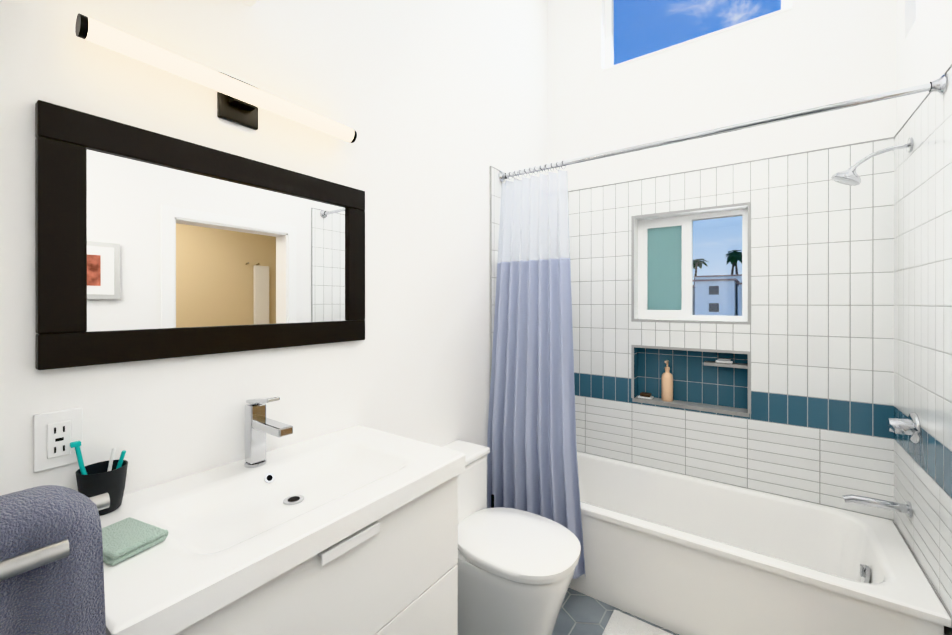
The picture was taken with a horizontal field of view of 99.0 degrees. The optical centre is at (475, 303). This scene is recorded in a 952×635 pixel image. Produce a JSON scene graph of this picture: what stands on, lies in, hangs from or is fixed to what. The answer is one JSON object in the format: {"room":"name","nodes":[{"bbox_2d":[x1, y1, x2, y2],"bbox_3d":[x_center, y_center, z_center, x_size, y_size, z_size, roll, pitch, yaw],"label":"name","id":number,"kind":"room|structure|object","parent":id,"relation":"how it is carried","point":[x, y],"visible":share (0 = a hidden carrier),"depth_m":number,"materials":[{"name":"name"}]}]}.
{"room":"bathroom","nodes":[
{"label":"bathroom","id":0,"kind":"room"},
{"bbox_2d":[239,0,257,6],"bbox_3d":[-0.418,-0.939,0.028,1.687,0.180,1.595,0,0,35],"label":"ceiling","id":1,"kind":"structure","parent":0,"point":[250,3],"depth_m":1.15,"materials":[{"name":"white paint"}]},
{"bbox_2d":[0,0,547,495],"bbox_3d":[-0.596,-0.620,1.361,0.140,4.000,3.847,0,0,35],"label":"wall","id":2,"kind":"structure","parent":0,"point":[440,106],"depth_m":1.34,"materials":[{"name":"white paint"}]},
{"bbox_2d":[33,408,82,471],"bbox_3d":[-0.867,0.283,0.845,0.010,0.116,0.072,0,0,35],"label":"outlet","id":3,"kind":"object","parent":2,"relation":"attached to","point":[56,434],"visible":0.92,"depth_m":0.84,"materials":[{"name":"white plastic"}]},
{"bbox_2d":[35,100,364,369],"bbox_3d":[-0.645,-0.136,1.145,0.027,0.538,0.813,0,0,35],"label":"framed mirror","id":4,"kind":"object","parent":2,"relation":"attached to","point":[150,245],"visible":0.98,"depth_m":1.00,"materials":[{"name":"black wood"}]},
{"bbox_2d":[75,13,356,142],"bbox_3d":[-0.629,-0.560,1.109,0.093,0.120,0.673,0,0,35],"label":"sconce","id":5,"kind":"object","parent":2,"relation":"attached to","point":[239,102],"visible":1,"depth_m":1.03,"materials":[{"name":"white"}]},
{"bbox_2d":[100,397,464,634],"bbox_3d":[-0.458,0.649,1.009,0.488,0.804,0.794,0,0,35],"label":"bathroom vanity","id":6,"kind":"object","parent":2,"relation":"attached to","point":[352,530],"visible":1,"depth_m":0.92,"materials":[{"name":"white ceramic"}]},
{"bbox_2d":[70,441,127,515],"bbox_3d":[-0.793,0.364,0.860,0.082,0.152,0.087,0,0,35],"label":"toothbrush cup","id":7,"kind":"object","parent":6,"relation":"on","point":[103,477],"visible":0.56,"depth_m":0.85,"materials":[{"name":"black plastic"}]},
{"bbox_2d":[102,517,168,565],"bbox_3d":[-0.643,0.429,0.740,0.121,0.020,0.090,0,0,23],"label":"folded washcloth","id":8,"kind":"object","parent":6,"relation":"on","point":[125,539],"visible":0.88,"depth_m":0.73,"materials":[{"name":"green fabric"}]},
{"bbox_2d":[492,167,513,348],"bbox_3d":[0.284,0.323,2.479,0.009,2.112,0.708,0,0,35],"label":"wall tile","id":9,"kind":"structure","parent":2,"relation":"attached to","point":[496,193],"depth_m":2.22,"materials":[{"name":"white tile"}]},
{"bbox_2d":[498,73,946,182],"bbox_3d":[0.823,-0.705,1.787,1.667,0.064,0.064,0,0,35],"label":"curtain rod","id":10,"kind":"object","parent":9,"relation":"attached to","point":[939,85],"visible":1,"depth_m":1.59,"materials":[{"name":"silver metal"}]},
{"bbox_2d":[487,170,585,578],"bbox_3d":[0.316,0.292,2.045,0.535,1.926,0.204,0,0,35],"label":"shower curtain","id":11,"kind":"object","parent":10,"relation":"hanging from","point":[532,464],"visible":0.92,"depth_m":2.05,"materials":[{"name":"fabric"}]},
{"bbox_2d":[552,588,678,634],"bbox_3d":[0.992,1.440,0.242,4.027,0.122,3.847,0,0,35],"label":"floor","id":12,"kind":"structure","parent":0,"point":[584,609],"depth_m":1.79,"materials":[{"name":"tile"}]},
{"bbox_2d":[491,495,493,507],"bbox_3d":[0.083,1.169,2.029,0.096,0.418,0.096,0,0,35],"label":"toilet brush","id":13,"kind":"object","parent":12,"relation":"on","point":[492,501],"visible":0.1,"depth_m":2.02,"materials":[{"name":"black plastic"}]},
{"bbox_2d":[443,440,580,634],"bbox_3d":[0.081,1.014,1.621,0.663,0.731,0.388,0,0,35],"label":"toilet","id":14,"kind":"object","parent":12,"relation":"on","point":[516,568],"visible":0.73,"depth_m":1.48,"materials":[{"name":"white ceramic"}]},
{"bbox_2d":[602,610,672,634],"bbox_3d":[0.760,1.370,1.394,0.720,0.012,0.522,0,0,35],"label":"rug","id":15,"kind":"object","parent":12,"relation":"on","point":[619,623],"visible":0.91,"depth_m":1.71,"materials":[{"name":"white fabric"}]},
{"bbox_2d":[569,451,951,634],"bbox_3d":[0.974,1.172,2.002,1.663,0.415,0.689,0,0,35],"label":"bathtub","id":16,"kind":"object","parent":12,"relation":"on","point":[679,554],"visible":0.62,"depth_m":1.75,"materials":[{"name":"white ceramic"}]},
{"bbox_2d":[548,0,896,190],"bbox_3d":[1.219,-0.621,2.349,1.687,4.000,0.140,0,0,35],"label":"wall","id":17,"kind":"structure","parent":0,"point":[802,55],"depth_m":2.19,"materials":[{"name":"white paint"}]},
{"bbox_2d":[632,205,748,416],"bbox_3d":[1.210,0.037,2.319,0.584,1.110,0.110,0,0,35],"label":"wall tile","id":18,"kind":"structure","parent":17,"relation":"attached to","point":[704,381],"depth_m":2.34,"materials":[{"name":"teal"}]},
{"bbox_2d":[638,392,653,398],"bbox_3d":[1.024,0.557,2.453,0.080,0.029,0.060,0,0,35],"label":"soap dish","id":19,"kind":"object","parent":18,"relation":"on","point":[645,395],"visible":1,"depth_m":2.44,"materials":[{"name":"white plastic"}]},
{"bbox_2d":[661,360,672,401],"bbox_3d":[1.117,0.453,2.376,0.062,0.236,0.076,0,0,35],"label":"soap bottle","id":20,"kind":"object","parent":18,"relation":"on","point":[667,386],"visible":0.96,"depth_m":2.36,"materials":[{"name":"beige plastic"}]},
{"bbox_2d":[715,358,732,363],"bbox_3d":[1.353,0.314,2.215,0.080,0.026,0.025,0,0,35],"label":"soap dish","id":21,"kind":"object","parent":18,"relation":"on","point":[723,360],"visible":1,"depth_m":2.21,"materials":[{"name":"white ceramic"}]},
{"bbox_2d":[638,209,747,320],"bbox_3d":[1.250,-0.207,2.374,0.584,0.622,0.054,0,0,35],"label":"bathroom window","id":22,"kind":"structure","parent":17,"relation":"in","point":[665,269],"depth_m":2.40,"materials":[{"name":"white plastic"}]},
{"bbox_2d":[601,6,791,71],"bbox_3d":[1.199,-1.466,2.317,0.952,0.014,0.074,0,0,35],"label":"window sill","id":23,"kind":"structure","parent":17,"relation":"attached to","point":[709,34],"depth_m":2.24,"materials":[{"name":"white paint"}]},
{"bbox_2d":[605,0,790,67],"bbox_3d":[1.235,-1.896,2.367,0.950,0.850,0.050,0,0,35],"label":"window","id":24,"kind":"structure","parent":17,"relation":"in","point":[609,33],"depth_m":2.60,"materials":[{"name":"glass"}]},
{"bbox_2d":[490,63,951,412],"bbox_3d":[0.970,0.321,1.997,1.687,2.118,0.723,0,0,35],"label":"trim","id":25,"kind":"structure","parent":17,"relation":"attached to","point":[696,321],"depth_m":2.18,"materials":[{"name":"silver metal"}]},
{"bbox_2d":[568,138,893,521],"bbox_3d":[1.176,0.131,2.288,1.687,1.727,0.009,0,0,35],"label":"wall tile","id":26,"kind":"structure","parent":17,"relation":"attached to","point":[815,338],"depth_m":2.04,"materials":[{"name":"white tile"}]},
{"bbox_2d":[896,0,951,634],"bbox_3d":[0.897,-0.619,0.307,0.140,4.000,3.847,0,0,35],"label":"wall","id":27,"kind":"structure","parent":0,"point":[924,41],"depth_m":1.53,"materials":[{"name":"white paint"}]},
{"bbox_2d":[894,66,951,619],"bbox_3d":[1.657,0.132,1.514,0.009,1.727,0.703,0,0,35],"label":"wall tile","id":28,"kind":"structure","parent":27,"relation":"attached to","point":[923,296],"depth_m":1.45,"materials":[{"name":"white tile"}]},
{"bbox_2d":[831,137,920,517],"bbox_3d":[1.578,0.099,1.617,0.238,1.493,0.210,0,0,35],"label":"fittings","id":29,"kind":"object","parent":28,"relation":"attached to","point":[910,426],"visible":0.98,"depth_m":1.62,"materials":[{"name":"silver metal"}]},
{"bbox_3d":[-0.324,0.266,0.162,1.687,2.230,0.120,0,0,35],"label":"wall","id":30,"kind":"structure","parent":0,"visible":0},
{"bbox_2d":[0,493,109,580],"bbox_3d":[-0.502,0.268,0.455,0.102,0.077,0.152,0,0,35],"label":"rail","id":31,"kind":"object","parent":30,"relation":"attached to","point":[30,560],"visible":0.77,"depth_m":0.44,"materials":[{"name":"silver metal"}]},
{"bbox_2d":[0,485,105,634],"bbox_3d":[-0.525,0.682,0.476,0.103,0.925,0.134,0,0,35],"label":"towel","id":32,"kind":"object","parent":31,"relation":"hanging from","point":[64,596],"visible":1,"depth_m":0.47,"materials":[{"name":"fabric"}]},
{"label":"outside","id":33,"kind":"structure","parent":0,"visible":0},
{"bbox_2d":[693,274,741,315],"bbox_3d":[43.667,-1.021,116.030,180.000,11.000,160.000,0,0,35],"label":"buildings","id":34,"kind":"structure","parent":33,"point":[710,288],"depth_m":66.32,"materials":[{"name":"white"}]},
{"bbox_2d":[693,250,741,283],"bbox_3d":[64.812,-5.162,109.362,13.889,18.882,20.088,0,0,35],"label":"palm trees","id":35,"kind":"object","parent":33,"point":[735,253],"depth_m":106.39,"materials":[{"name":"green plant"}]}
]}

